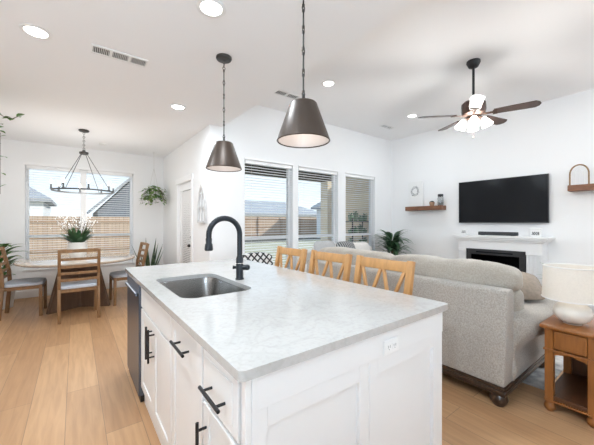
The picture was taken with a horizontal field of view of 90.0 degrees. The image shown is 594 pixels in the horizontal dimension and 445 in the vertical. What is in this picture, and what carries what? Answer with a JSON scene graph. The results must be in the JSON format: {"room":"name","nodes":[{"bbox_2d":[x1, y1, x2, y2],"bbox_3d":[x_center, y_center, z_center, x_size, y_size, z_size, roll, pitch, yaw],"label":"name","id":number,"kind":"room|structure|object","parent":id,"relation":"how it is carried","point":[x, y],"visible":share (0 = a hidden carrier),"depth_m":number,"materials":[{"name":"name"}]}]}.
{"room":"open-plan kitchen","nodes":[
{"label":"open-plan kitchen","id":0,"kind":"room"},
{"bbox_2d":[0,138,162,291],"bbox_3d":[-4.153,-0.050,5.723,3.200,2.740,0.140,0,0,-37],"label":"wall","id":1,"kind":"structure","parent":0,"point":[147,220],"depth_m":5.53,"materials":[{"name":"paint"}]},
{"bbox_2d":[14,280,126,298],"bbox_3d":[-4.102,1.254,5.663,2.908,0.129,0.014,0,0,-37],"label":"baseboard","id":2,"kind":"structure","parent":1,"relation":"attached to","point":[29,293],"depth_m":5.26,"materials":[{"name":"paint"}]},
{"bbox_2d":[22,168,134,270],"bbox_3d":[-4.117,-0.080,5.733,1.730,1.860,0.163,0,0,-37],"label":"window","id":3,"kind":"structure","parent":1,"relation":"in","point":[83,174],"depth_m":5.72,"materials":[{"name":"paint"}]},
{"bbox_2d":[26,165,79,268],"bbox_3d":[-4.461,-0.097,5.455,0.753,1.823,0.060,0,0,-37],"label":"window blind","id":4,"kind":"object","parent":3,"relation":"attached to","point":[29,167],"visible":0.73,"depth_m":5.38,"materials":[{"name":"white plastic"}]},
{"bbox_2d":[87,170,131,262],"bbox_3d":[-3.756,-0.097,5.982,0.763,1.823,0.060,0,0,-37],"label":"window blind","id":5,"kind":"object","parent":3,"relation":"attached to","point":[88,171],"visible":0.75,"depth_m":5.97,"materials":[{"name":"white plastic"}]},
{"bbox_2d":[23,162,134,173],"bbox_3d":[-4.078,-1.033,5.682,1.730,0.044,0.013,0,0,-37],"label":"trim","id":6,"kind":"structure","parent":1,"relation":"attached to","point":[24,163],"depth_m":5.61,"materials":[{"name":"paint"}]},
{"bbox_2d":[163,124,218,264],"bbox_3d":[-2.047,-0.050,5.461,0.140,2.740,2.800,0,0,-37],"label":"wall","id":7,"kind":"structure","parent":0,"point":[192,156],"depth_m":4.80,"materials":[{"name":"paint"}]},
{"bbox_2d":[175,173,192,263],"bbox_3d":[-2.014,0.255,5.280,0.023,2.129,1.010,0,0,-37],"label":"trim","id":8,"kind":"structure","parent":7,"relation":"attached to","point":[189,177],"depth_m":5.20,"materials":[{"name":"paint"}]},
{"bbox_2d":[180,181,190,262],"bbox_3d":[-1.998,0.301,5.292,0.123,2.014,0.802,0,0,-37],"label":"door","id":9,"kind":"structure","parent":7,"relation":"in","point":[185,189],"depth_m":5.36,"materials":[{"name":"paint"}]},
{"bbox_2d":[197,184,205,222],"bbox_3d":[-1.452,-0.290,4.521,0.025,0.600,0.340,0,0,-37],"label":"wall hanging","id":10,"kind":"object","parent":7,"relation":"attached to","point":[201,189],"visible":1,"depth_m":4.51,"materials":[{"name":"white wood"}]},
{"bbox_2d":[0,0,593,157],"bbox_3d":[0.448,-1.715,3.175,7.520,0.590,9.750,0,0,-37],"label":"ceiling","id":11,"kind":"structure","parent":0,"point":[388,61],"depth_m":3.08,"materials":[{"name":"paint"}]},
{"bbox_2d":[0,113,23,186],"bbox_3d":[-3.247,-0.766,2.942,0.591,1.307,0.630,0,0,18],"label":"hanging plant","id":12,"kind":"object","parent":11,"relation":"hanging from","point":[18,114],"visible":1,"depth_m":3.10,"materials":[{"name":"green plant"}]},
{"bbox_2d":[19,23,51,39],"bbox_3d":[-1.938,-1.415,2.205,0.188,0.009,0.188,0,0,-37],"label":"recessed light","id":13,"kind":"object","parent":11,"relation":"in","point":[35,31],"visible":1,"depth_m":2.20,"materials":[{"name":"white plastic"}]},
{"bbox_2d":[50,129,113,193],"bbox_3d":[-3.277,-0.944,4.567,0.810,0.950,0.810,0,0,-37],"label":"chandelier","id":14,"kind":"object","parent":11,"relation":"hanging from","point":[83,152],"visible":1,"depth_m":4.55,"materials":[{"name":"brown metal"}]},
{"bbox_2d":[91,44,148,67],"bbox_3d":[-1.506,-1.415,2.532,0.410,0.009,0.150,0,0,-37],"label":"ceiling vent","id":15,"kind":"object","parent":11,"relation":"in","point":[95,49],"visible":1,"depth_m":2.52,"materials":[{"name":"white metal"}]},
{"bbox_2d":[139,152,166,204],"bbox_3d":[-2.890,-0.876,5.990,0.518,1.086,0.515,0,0,6],"label":"hanging plant","id":16,"kind":"object","parent":11,"relation":"hanging from","point":[155,194],"visible":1,"depth_m":5.94,"materials":[{"name":"green plant"}]},
{"bbox_2d":[170,104,185,109],"bbox_3d":[-1.458,-1.415,3.642,0.188,0.009,0.188,0,0,-37],"label":"recessed light","id":17,"kind":"object","parent":11,"relation":"in","point":[173,106],"visible":1,"depth_m":3.63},
{"bbox_2d":[196,0,225,17],"bbox_3d":[-0.567,-1.415,1.961,0.188,0.009,0.188,0,0,-37],"label":"recessed light","id":18,"kind":"object","parent":11,"relation":"in","point":[209,8],"visible":1,"depth_m":1.96,"materials":[{"name":"white plastic"}]},
{"bbox_2d":[206,53,241,171],"bbox_3d":[-0.628,-0.939,2.552,0.304,0.961,0.304,0,0,-37],"label":"pendant lamp","id":19,"kind":"object","parent":11,"relation":"hanging from","point":[223,157],"visible":1,"depth_m":2.49,"materials":[{"name":"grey metal"}]},
{"bbox_2d":[273,90,299,99],"bbox_3d":[-0.153,-1.885,4.380,0.400,0.009,0.150,0,0,-37],"label":"ceiling vent","id":20,"kind":"object","parent":11,"relation":"in","point":[279,92],"visible":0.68,"depth_m":4.38,"materials":[{"name":"white metal"}]},
{"bbox_2d":[277,0,329,147],"bbox_3d":[0.036,-0.934,1.656,0.298,0.969,0.298,0,0,-37],"label":"pendant lamp","id":21,"kind":"object","parent":11,"relation":"hanging from","point":[303,126],"visible":1,"depth_m":1.58,"materials":[{"name":"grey metal"}]},
{"bbox_2d":[322,80,335,86],"bbox_3d":[0.428,-1.885,4.028,0.188,0.009,0.188,0,0,-37],"label":"recessed light","id":22,"kind":"object","parent":11,"relation":"in","point":[328,83],"visible":1,"depth_m":4.03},
{"bbox_2d":[379,124,394,128],"bbox_3d":[1.776,-1.885,5.859,0.320,0.009,0.130,0,0,-37],"label":"ceiling vent","id":23,"kind":"object","parent":11,"relation":"in","point":[384,125],"visible":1,"depth_m":5.84,"materials":[{"name":"white metal"}]},
{"bbox_2d":[407,114,417,117],"bbox_3d":[2.038,-1.885,5.257,0.188,0.009,0.188,0,0,-37],"label":"recessed light","id":24,"kind":"object","parent":11,"relation":"in","point":[410,115],"visible":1,"depth_m":5.24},
{"bbox_2d":[418,58,541,137],"bbox_3d":[2.098,-1.440,3.483,1.172,0.897,1.140,0,0,-37],"label":"ceiling fan","id":25,"kind":"object","parent":11,"relation":"hanging from","point":[472,109],"visible":1,"depth_m":3.41,"materials":[{"name":"black metal"}]},
{"bbox_2d":[0,287,593,444],"bbox_3d":[0.448,1.380,3.175,7.520,0.120,9.750,0,0,-37],"label":"floor","id":26,"kind":"structure","parent":0,"point":[70,382],"depth_m":2.23,"materials":[{"name":"brown wood"}]},
{"bbox_2d":[0,243,32,309],"bbox_3d":[-4.612,0.797,4.607,0.703,1.046,0.650,0,0,-3],"label":"floor plant","id":27,"kind":"object","parent":26,"relation":"on","point":[3,244],"visible":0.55,"depth_m":4.61,"materials":[{"name":"green plant"}]},
{"bbox_2d":[0,247,46,320],"bbox_3d":[-3.961,0.836,4.266,0.527,0.970,0.470,0,0,-34],"label":"dining chair","id":28,"kind":"object","parent":26,"relation":"on","point":[37,282],"visible":1,"depth_m":4.21,"materials":[{"name":"brown wood"}]},
{"bbox_2d":[4,277,45,287],"bbox_3d":[-3.920,0.865,4.293,0.430,0.084,0.460,0,0,-34],"label":"seat cushion","id":29,"kind":"object","parent":28,"relation":"on","point":[37,282],"depth_m":4.18,"materials":[{"name":"grey fabric"}]},
{"bbox_2d":[13,253,134,314],"bbox_3d":[-3.413,0.940,4.665,1.520,0.759,1.520,0,0,-37],"label":"dining table","id":30,"kind":"object","parent":26,"relation":"on","point":[72,300],"visible":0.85,"depth_m":4.53,"materials":[{"name":"brown wood"}]},
{"bbox_2d":[55,212,97,257],"bbox_3d":[-3.395,0.197,4.588,0.517,0.725,0.515,0,0,-2],"label":"flower vase","id":31,"kind":"object","parent":30,"relation":"on","point":[76,240],"visible":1,"depth_m":4.51,"materials":[{"name":"white ceramic"}]},
{"bbox_2d":[57,248,100,323],"bbox_3d":[-3.044,0.836,4.144,0.470,0.970,0.527,0,0,-39],"label":"dining chair","id":32,"kind":"object","parent":26,"relation":"on","point":[85,283],"visible":1,"depth_m":3.99,"materials":[{"name":"brown wood"}]},
{"bbox_2d":[61,279,96,289],"bbox_3d":[-3.075,0.865,4.181,0.460,0.084,0.430,0,0,-39],"label":"seat cushion","id":33,"kind":"object","parent":32,"relation":"on","point":[91,284],"depth_m":4.06,"materials":[{"name":"grey fabric"}]},
{"bbox_2d":[109,242,148,305],"bbox_3d":[-2.847,0.836,5.042,0.527,0.970,0.470,0,0,-40],"label":"dining chair","id":34,"kind":"object","parent":26,"relation":"on","point":[116,276],"visible":0.6,"depth_m":4.98,"materials":[{"name":"brown wood"}]},
{"bbox_2d":[110,270,126,277],"bbox_3d":[-2.884,0.865,5.011,0.430,0.084,0.460,0,0,-40],"label":"seat cushion","id":35,"kind":"object","parent":34,"relation":"on","point":[116,274],"depth_m":4.82,"materials":[{"name":"grey fabric"}]},
{"bbox_2d":[125,274,144,401],"bbox_3d":[-1.059,0.881,2.604,0.718,0.873,0.592,0,0,-37],"label":"dishwasher","id":36,"kind":"object","parent":26,"relation":"on","point":[134,307],"visible":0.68,"depth_m":2.32,"materials":[{"name":"grey metal"}]},
{"bbox_2d":[132,240,163,265],"bbox_3d":[-3.006,0.813,6.036,0.508,1.015,0.587,0,0,14],"label":"snake plant","id":37,"kind":"object","parent":26,"relation":"on","point":[147,262],"visible":0.43,"depth_m":5.94,"materials":[{"name":"green plant"}]},
{"bbox_2d":[141,288,170,444],"bbox_3d":[-0.615,0.878,2.029,0.755,0.881,0.843,0,0,-37],"label":"base cabinet","id":38,"kind":"object","parent":26,"relation":"on","point":[155,321],"visible":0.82,"depth_m":1.76,"materials":[{"name":"paint"}]},
{"bbox_2d":[125,259,447,381],"bbox_3d":[-0.391,0.421,2.077,1.146,0.030,2.325,0,0,-37],"label":"countertop","id":39,"kind":"structure","parent":38,"relation":"on","point":[284,317],"depth_m":1.37,"materials":[{"name":"white stone"}]},
{"bbox_2d":[160,277,245,297],"bbox_3d":[-0.640,0.540,1.975,0.490,0.207,0.790,0,0,-37],"label":"sink","id":40,"kind":"object","parent":39,"relation":"in","point":[206,286],"visible":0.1,"depth_m":2.28,"materials":[{"name":"metal"}]},
{"bbox_2d":[204,216,249,279],"bbox_3d":[-0.482,0.179,2.065,0.318,0.454,0.093,0,0,-37],"label":"kitchen faucet","id":41,"kind":"object","parent":39,"relation":"on","point":[239,267],"visible":1,"depth_m":2.10,"materials":[{"name":"metal"}]},
{"bbox_2d":[235,256,243,279],"bbox_3d":[-0.411,0.321,2.128,0.062,0.170,0.062,0,0,-37],"label":"faucet","id":42,"kind":"object","parent":41,"relation":"on","point":[239,267],"depth_m":2.10,"materials":[{"name":"black metal"}]},
{"bbox_2d":[169,317,205,444],"bbox_3d":[-0.224,0.878,1.506,0.755,0.881,0.455,0,0,-37],"label":"base cabinet","id":43,"kind":"object","parent":26,"relation":"on","point":[187,355],"visible":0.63,"depth_m":1.30,"materials":[{"name":"paint"}]},
{"bbox_2d":[195,349,241,444],"bbox_3d":[0.006,0.878,1.196,0.758,0.881,0.309,0,0,-37],"label":"base cabinet","id":44,"kind":"object","parent":26,"relation":"on","point":[222,407],"visible":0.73,"depth_m":0.97,"materials":[{"name":"paint"}]},
{"bbox_2d":[242,252,272,264],"bbox_3d":[-0.443,0.878,4.134,0.540,0.886,0.593,0,0,-37],"label":"accent chair","id":45,"kind":"object","parent":26,"relation":"on","point":[261,257],"visible":0.06,"depth_m":4.33,"materials":[{"name":"white fabric"}]},
{"bbox_2d":[274,246,306,271],"bbox_3d":[-0.234,0.784,2.834,0.485,1.074,0.470,0,0,-37],"label":"bar stool","id":46,"kind":"object","parent":26,"relation":"on","point":[302,253],"visible":0.24,"depth_m":2.92,"materials":[{"name":"brown wood"}]},
{"bbox_2d":[308,250,352,281],"bbox_3d":[0.104,0.784,2.382,0.485,1.074,0.470,0,0,-37],"label":"bar stool","id":47,"kind":"object","parent":26,"relation":"on","point":[346,260],"visible":0.23,"depth_m":2.47,"materials":[{"name":"brown wood"}]},
{"bbox_2d":[296,242,371,271],"bbox_3d":[0.951,0.849,5.317,1.850,0.942,0.820,0,0,-37],"label":"loveseat","id":48,"kind":"object","parent":26,"relation":"on","point":[358,245],"visible":0.06,"depth_m":5.58,"materials":[{"name":"grey fabric"}]},
{"bbox_2d":[314,240,335,250],"bbox_3d":[0.484,0.485,4.931,0.480,0.363,0.181,0,0,-37],"label":"throw pillow","id":49,"kind":"object","parent":48,"relation":"on","point":[318,245],"visible":0.36,"depth_m":4.88,"materials":[{"name":"grey fabric"}]},
{"bbox_2d":[336,241,355,248],"bbox_3d":[0.880,0.520,5.203,0.460,0.376,0.203,0,0,-37],"label":"throw pillow","id":50,"kind":"object","parent":48,"relation":"on","point":[348,244],"visible":0.4,"depth_m":5.18,"materials":[{"name":"fabric"}]},
{"bbox_2d":[354,242,369,249],"bbox_3d":[1.145,0.620,5.662,0.715,0.483,0.235,0,0,-37],"label":"cushion","id":51,"kind":"object","parent":48,"relation":"on","point":[358,245],"depth_m":5.66,"materials":[{"name":"beige fabric"}]},
{"bbox_2d":[242,312,442,444],"bbox_3d":[0.287,0.878,1.170,1.090,0.881,0.037,0,0,-37],"label":"island end panel","id":52,"kind":"object","parent":26,"relation":"on","point":[385,388],"visible":0.92,"depth_m":1.13,"materials":[{"name":"paint"}]},
{"bbox_2d":[384,336,398,355],"bbox_3d":[0.390,0.511,1.230,0.098,0.062,0.006,0,0,-37],"label":"outlet plate","id":53,"kind":"object","parent":52,"relation":"attached to","point":[391,343],"depth_m":1.23,"materials":[{"name":"white plastic"}]},
{"bbox_2d":[392,341,396,348],"bbox_3d":[0.407,0.511,1.239,0.030,0.030,0.001,0,0,-37],"label":"receptacle","id":54,"kind":"object","parent":53,"relation":"attached to","point":[394,343],"depth_m":1.24,"materials":[{"name":"white plastic"}]},
{"bbox_2d":[353,255,415,294],"bbox_3d":[0.428,0.784,1.949,0.485,1.074,0.470,0,0,-37],"label":"bar stool","id":55,"kind":"object","parent":26,"relation":"on","point":[407,268],"visible":0.24,"depth_m":2.04,"materials":[{"name":"brown wood"}]},
{"bbox_2d":[373,229,415,255],"bbox_3d":[1.954,0.733,6.121,0.885,1.175,0.943,0,0,-37],"label":"plant","id":56,"kind":"object","parent":26,"relation":"on","point":[391,245],"visible":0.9,"depth_m":6.01,"materials":[{"name":"green plant"}]},
{"bbox_2d":[306,247,557,406],"bbox_3d":[1.209,0.815,3.338,1.126,1.010,2.609,0,0,-37],"label":"sofa","id":57,"kind":"object","parent":26,"relation":"on","point":[493,339],"visible":0.58,"depth_m":2.32,"materials":[{"name":"grey fabric"}]},
{"bbox_2d":[318,247,394,268],"bbox_3d":[0.700,0.454,3.662,0.363,0.290,1.154,0,0,-37],"label":"cushion","id":58,"kind":"object","parent":57,"relation":"on","point":[338,250],"depth_m":3.45,"materials":[{"name":"grey fabric"}]},
{"bbox_2d":[389,254,522,290],"bbox_3d":[1.384,0.459,2.753,0.361,0.294,1.156,0,0,-37],"label":"cushion","id":59,"kind":"object","parent":57,"relation":"on","point":[473,271],"depth_m":2.46,"materials":[{"name":"grey fabric"}]},
{"bbox_2d":[520,272,544,300],"bbox_3d":[1.989,0.568,2.717,0.400,0.220,0.364,0,0,24],"label":"throw pillow","id":60,"kind":"object","parent":57,"relation":"on","point":[531,289],"visible":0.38,"depth_m":2.57,"materials":[{"name":"beige fabric"}]},
{"bbox_2d":[452,234,554,284],"bbox_3d":[3.392,0.769,4.988,0.330,1.099,1.390,0,0,-37],"label":"fireplace mantel","id":61,"kind":"object","parent":26,"relation":"on","point":[527,254],"visible":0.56,"depth_m":4.82,"materials":[{"name":"white wood"}]},
{"bbox_2d":[461,229,466,234],"bbox_3d":[3.056,0.170,5.431,0.041,0.100,0.100,0,0,-37],"label":"sign","id":62,"kind":"object","parent":61,"relation":"on","point":[463,231],"visible":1,"depth_m":5.41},
{"bbox_2d":[478,231,518,235],"bbox_3d":[3.377,0.189,5.003,0.090,0.062,0.570,0,0,-37],"label":"soundbar","id":63,"kind":"object","parent":61,"relation":"on","point":[479,232],"visible":0.97,"depth_m":4.93,"materials":[{"name":"grey plastic"}]},
{"bbox_2d":[452,234,554,243],"bbox_3d":[3.392,0.268,4.988,0.330,0.095,1.390,0,0,-37],"label":"mantel shelf","id":64,"kind":"object","parent":61,"relation":"attached to","point":[494,239],"depth_m":4.83,"materials":[{"name":"white wood"}]},
{"bbox_2d":[530,230,541,236],"bbox_3d":[3.688,0.170,4.586,0.041,0.100,0.145,0,0,-37],"label":"sign","id":65,"kind":"object","parent":61,"relation":"on","point":[533,233],"visible":1,"depth_m":4.57,"materials":[{"name":"white"}]},
{"bbox_2d":[522,355,562,389],"bbox_3d":[2.116,1.313,3.892,2.150,0.011,2.300,0,0,-37],"label":"area rug","id":66,"kind":"object","parent":26,"relation":"on","point":[536,379],"visible":0.17,"depth_m":2.54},
{"bbox_2d":[539,314,593,427],"bbox_3d":[2.113,1.016,2.067,0.600,0.607,0.540,0,0,-37],"label":"side table","id":67,"kind":"object","parent":26,"relation":"on","point":[574,389],"visible":0.94,"depth_m":2.06,"materials":[{"name":"brown wood"}]},
{"bbox_2d":[541,263,593,325],"bbox_3d":[1.942,0.509,2.095,0.344,0.404,0.344,0,0,-37],"label":"table lamp","id":68,"kind":"object","parent":67,"relation":"on","point":[571,285],"visible":1,"depth_m":2.01,"materials":[{"name":"beige paint"}]},
{"bbox_2d":[553,372,587,412],"bbox_3d":[2.113,1.220,2.067,0.540,0.030,0.480,0,0,-37],"label":"shelf","id":69,"kind":"object","parent":67,"relation":"attached to","point":[571,388],"depth_m":2.12,"materials":[{"name":"brown wood"}]},
{"bbox_2d":[219,105,390,269],"bbox_3d":[0.535,-0.285,5.731,4.320,3.210,0.140,0,0,-37],"label":"wall","id":70,"kind":"structure","parent":0,"point":[254,133],"depth_m":5.22,"materials":[{"name":"paint"}]},
{"bbox_2d":[245,164,289,268],"bbox_3d":[-0.478,-0.045,4.957,0.990,1.890,0.163,0,0,-37],"label":"window","id":71,"kind":"structure","parent":70,"relation":"in","point":[288,173],"depth_m":5.24,"materials":[{"name":"paint"}]},
{"bbox_2d":[245,159,291,267],"bbox_3d":[-0.468,-0.061,4.944,0.898,1.853,0.060,0,0,-37],"label":"window blind","id":72,"kind":"object","parent":71,"relation":"attached to","point":[251,162],"visible":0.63,"depth_m":4.90,"materials":[{"name":"white plastic"}]},
{"bbox_2d":[244,157,293,165],"bbox_3d":[-0.440,-1.006,4.907,0.950,0.028,0.011,0,0,-37],"label":"trim","id":73,"kind":"structure","parent":70,"relation":"attached to","point":[244,157],"depth_m":4.87,"materials":[{"name":"paint"}]},
{"bbox_2d":[298,171,334,242],"bbox_3d":[0.383,-0.045,5.601,1.040,1.890,0.163,0,0,-37],"label":"window","id":74,"kind":"structure","parent":70,"relation":"in","point":[333,185],"depth_m":5.89,"materials":[{"name":"paint"}]},
{"bbox_2d":[298,167,336,247],"bbox_3d":[0.393,-0.061,5.587,0.948,1.853,0.060,0,0,-37],"label":"window blind","id":75,"kind":"object","parent":74,"relation":"attached to","point":[299,168],"visible":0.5,"depth_m":5.54,"materials":[{"name":"white plastic"}]},
{"bbox_2d":[298,165,338,171],"bbox_3d":[0.421,-1.006,5.550,1.000,0.028,0.011,0,0,-37],"label":"trim","id":76,"kind":"structure","parent":70,"relation":"attached to","point":[298,165],"depth_m":5.52,"materials":[{"name":"paint"}]},
{"bbox_2d":[346,177,371,245],"bbox_3d":[1.312,-0.045,6.295,0.980,1.890,0.163,0,0,-37],"label":"window","id":77,"kind":"structure","parent":70,"relation":"in","point":[370,182],"depth_m":6.58,"materials":[{"name":"paint"}]},
{"bbox_2d":[346,174,373,250],"bbox_3d":[1.322,-0.061,6.282,0.888,1.853,0.060,0,0,-37],"label":"window blind","id":78,"kind":"object","parent":77,"relation":"attached to","point":[347,175],"visible":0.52,"depth_m":6.21,"materials":[{"name":"white plastic"}]},
{"bbox_2d":[345,172,375,176],"bbox_3d":[1.350,-1.006,6.245,0.940,0.028,0.011,0,0,-37],"label":"trim","id":79,"kind":"structure","parent":70,"relation":"attached to","point":[345,172],"depth_m":6.22,"materials":[{"name":"paint"}]},
{"bbox_2d":[346,177,368,243],"bbox_3d":[1.740,0.070,7.986,0.250,2.740,1.990,0,0,-37],"label":"wall","id":80,"kind":"structure","parent":0,"point":[361,206],"depth_m":7.91,"materials":[{"name":"beige brick"}]},
{"bbox_2d":[391,89,593,306],"bbox_3d":[5.301,-0.285,2.838,0.150,3.210,10.200,0,0,-37],"label":"wall","id":81,"kind":"structure","parent":0,"point":[552,137],"depth_m":5.06,"materials":[{"name":"paint"}]},
{"bbox_2d":[405,205,445,210],"bbox_3d":[2.634,-0.292,6.120,0.188,0.085,0.790,0,0,-37],"label":"floating shelf","id":82,"kind":"object","parent":81,"relation":"attached to","point":[436,207],"visible":1,"depth_m":6.01,"materials":[{"name":"brown wood"}]},
{"bbox_2d":[408,181,423,206],"bbox_3d":[2.530,-0.601,6.330,0.044,0.530,0.330,0,0,-37],"label":"canvas art","id":83,"kind":"object","parent":82,"relation":"on","point":[415,189],"visible":0.99,"depth_m":6.30,"materials":[{"name":"grey"}]},
{"bbox_2d":[437,194,443,204],"bbox_3d":[2.824,-0.449,5.843,0.110,0.222,0.110,0,0,-37],"label":"glass jar","id":84,"kind":"object","parent":82,"relation":"on","point":[440,200],"visible":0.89,"depth_m":5.80,"materials":[{"name":"clear glass"}]},
{"bbox_2d":[459,173,548,222],"bbox_3d":[3.476,-0.372,5.091,0.071,0.757,1.328,0,0,-37],"label":"television","id":85,"kind":"object","parent":81,"relation":"attached to","point":[521,199],"visible":1,"depth_m":4.99,"materials":[{"name":"black plastic"}]},
{"bbox_2d":[567,183,593,191],"bbox_3d":[4.213,-0.492,4.008,0.188,0.085,0.815,0,0,-37],"label":"floating shelf","id":86,"kind":"object","parent":81,"relation":"attached to","point":[581,187],"visible":1,"depth_m":4.18,"materials":[{"name":"brown wood"}]},
{"bbox_2d":[569,164,589,184],"bbox_3d":[4.032,-0.686,4.244,0.019,0.300,0.220,0,0,-37],"label":"ornament","id":87,"kind":"object","parent":86,"relation":"on","point":[587,168],"visible":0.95,"depth_m":4.24,"materials":[{"name":"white wood"}]},
{"label":"outside","id":88,"kind":"structure","parent":0,"visible":0},
{"bbox_2d":[245,237,320,266],"bbox_3d":[-3.319,1.540,37.845,100.000,0.200,55.400,0,0,-37],"label":"lawn","id":89,"kind":"structure","parent":88,"point":[311,242],"depth_m":17.82,"materials":[{"name":"green plant"}]},
{"bbox_2d":[29,187,56,215],"bbox_3d":[-20.448,-1.110,19.673,6.800,5.100,7.800,0,0,-37],"label":"house","id":90,"kind":"structure","parent":89,"relation":"on","point":[44,198],"depth_m":18.56,"materials":[{"name":"white"}]},
{"bbox_2d":[29,216,129,258],"bbox_3d":[-9.427,0.600,11.359,12.500,1.680,0.155,0,0,-37],"label":"fence","id":91,"kind":"object","parent":89,"relation":"on","point":[119,224],"visible":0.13,"depth_m":11.90,"materials":[{"name":"brown wood"}]},
{"bbox_2d":[87,178,129,216],"bbox_3d":[-13.442,-1.020,23.662,5.200,4.920,7.800,0,0,-37],"label":"house","id":92,"kind":"structure","parent":89,"relation":"on","point":[122,203],"depth_m":20.21,"materials":[{"name":"grey"}]},
{"bbox_2d":[245,216,316,235],"bbox_3d":[4.327,0.455,32.627,34.000,1.970,0.155,0,0,-37],"label":"fence","id":93,"kind":"object","parent":89,"relation":"on","point":[303,224],"visible":0.12,"depth_m":27.82,"materials":[{"name":"brown wood"}]},
{"bbox_2d":[245,200,316,216],"bbox_3d":[-4.729,-0.860,43.908,16.800,4.600,9.800,0,0,-37],"label":"house","id":94,"kind":"structure","parent":89,"relation":"on","point":[256,211],"depth_m":41.17,"materials":[{"name":"white"}]},
{"bbox_2d":[311,202,320,237],"bbox_3d":[7.966,-1.560,28.427,10.800,6.000,7.800,0,0,-37],"label":"house","id":95,"kind":"structure","parent":89,"relation":"on","point":[315,206],"depth_m":27.91,"materials":[{"name":"white"}]},
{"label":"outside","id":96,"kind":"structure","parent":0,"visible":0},
{"bbox_2d":[245,237,320,242],"bbox_3d":[-2.881,1.475,24.065,11.800,0.130,4.800,0,0,-37],"label":"mulch bed","id":97,"kind":"object","parent":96,"point":[299,239],"visible":0.21,"depth_m":23.27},
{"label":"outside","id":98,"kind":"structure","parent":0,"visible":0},
{"bbox_3d":[0.529,1.440,7.861,6.740,0.100,3.240,0,0,-37],"label":"patio slab","id":99,"kind":"object","parent":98,"visible":0},
{"bbox_2d":[321,181,331,240],"bbox_3d":[0.841,0.170,8.095,0.280,2.540,0.280,0,0,-37],"label":"wall column","id":100,"kind":"structure","parent":99,"relation":"on","point":[324,220],"depth_m":7.96,"materials":[{"name":"beige paint"}]},
{"bbox_2d":[245,164,331,181],"bbox_3d":[-0.160,-1.280,6.410,3.980,0.360,1.740,0,0,-37],"label":"roof","id":101,"kind":"structure","parent":100,"relation":"on","point":[266,173],"depth_m":7.05,"materials":[{"name":"grey"}]},
{"bbox_2d":[346,218,368,241],"bbox_3d":[1.508,0.640,7.370,0.740,1.500,0.340,0,0,-37],"label":"plant stand","id":102,"kind":"object","parent":99,"relation":"on","point":[352,221],"visible":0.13,"depth_m":7.07,"materials":[{"name":"black plastic"}]},
{"bbox_2d":[353,211,357,220],"bbox_3d":[1.441,-0.162,7.331,0.194,0.254,0.188,0,0,-37],"label":"potted plant","id":103,"kind":"object","parent":102,"relation":"on","point":[355,218],"visible":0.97,"depth_m":7.27,"materials":[{"name":"green plant"}]},
{"bbox_2d":[358,224,362,232],"bbox_3d":[1.597,0.158,7.427,0.193,0.254,0.194,0,0,-37],"label":"potted plant","id":104,"kind":"object","parent":102,"relation":"on","point":[360,227],"visible":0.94,"depth_m":7.38,"materials":[{"name":"green plant"}]},
{"bbox_2d":[362,213,366,220],"bbox_3d":[1.718,-0.137,7.519,0.201,0.204,0.195,0,0,-37],"label":"potted plant","id":105,"kind":"object","parent":102,"relation":"on","point":[364,216],"visible":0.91,"depth_m":7.47,"materials":[{"name":"green plant"}]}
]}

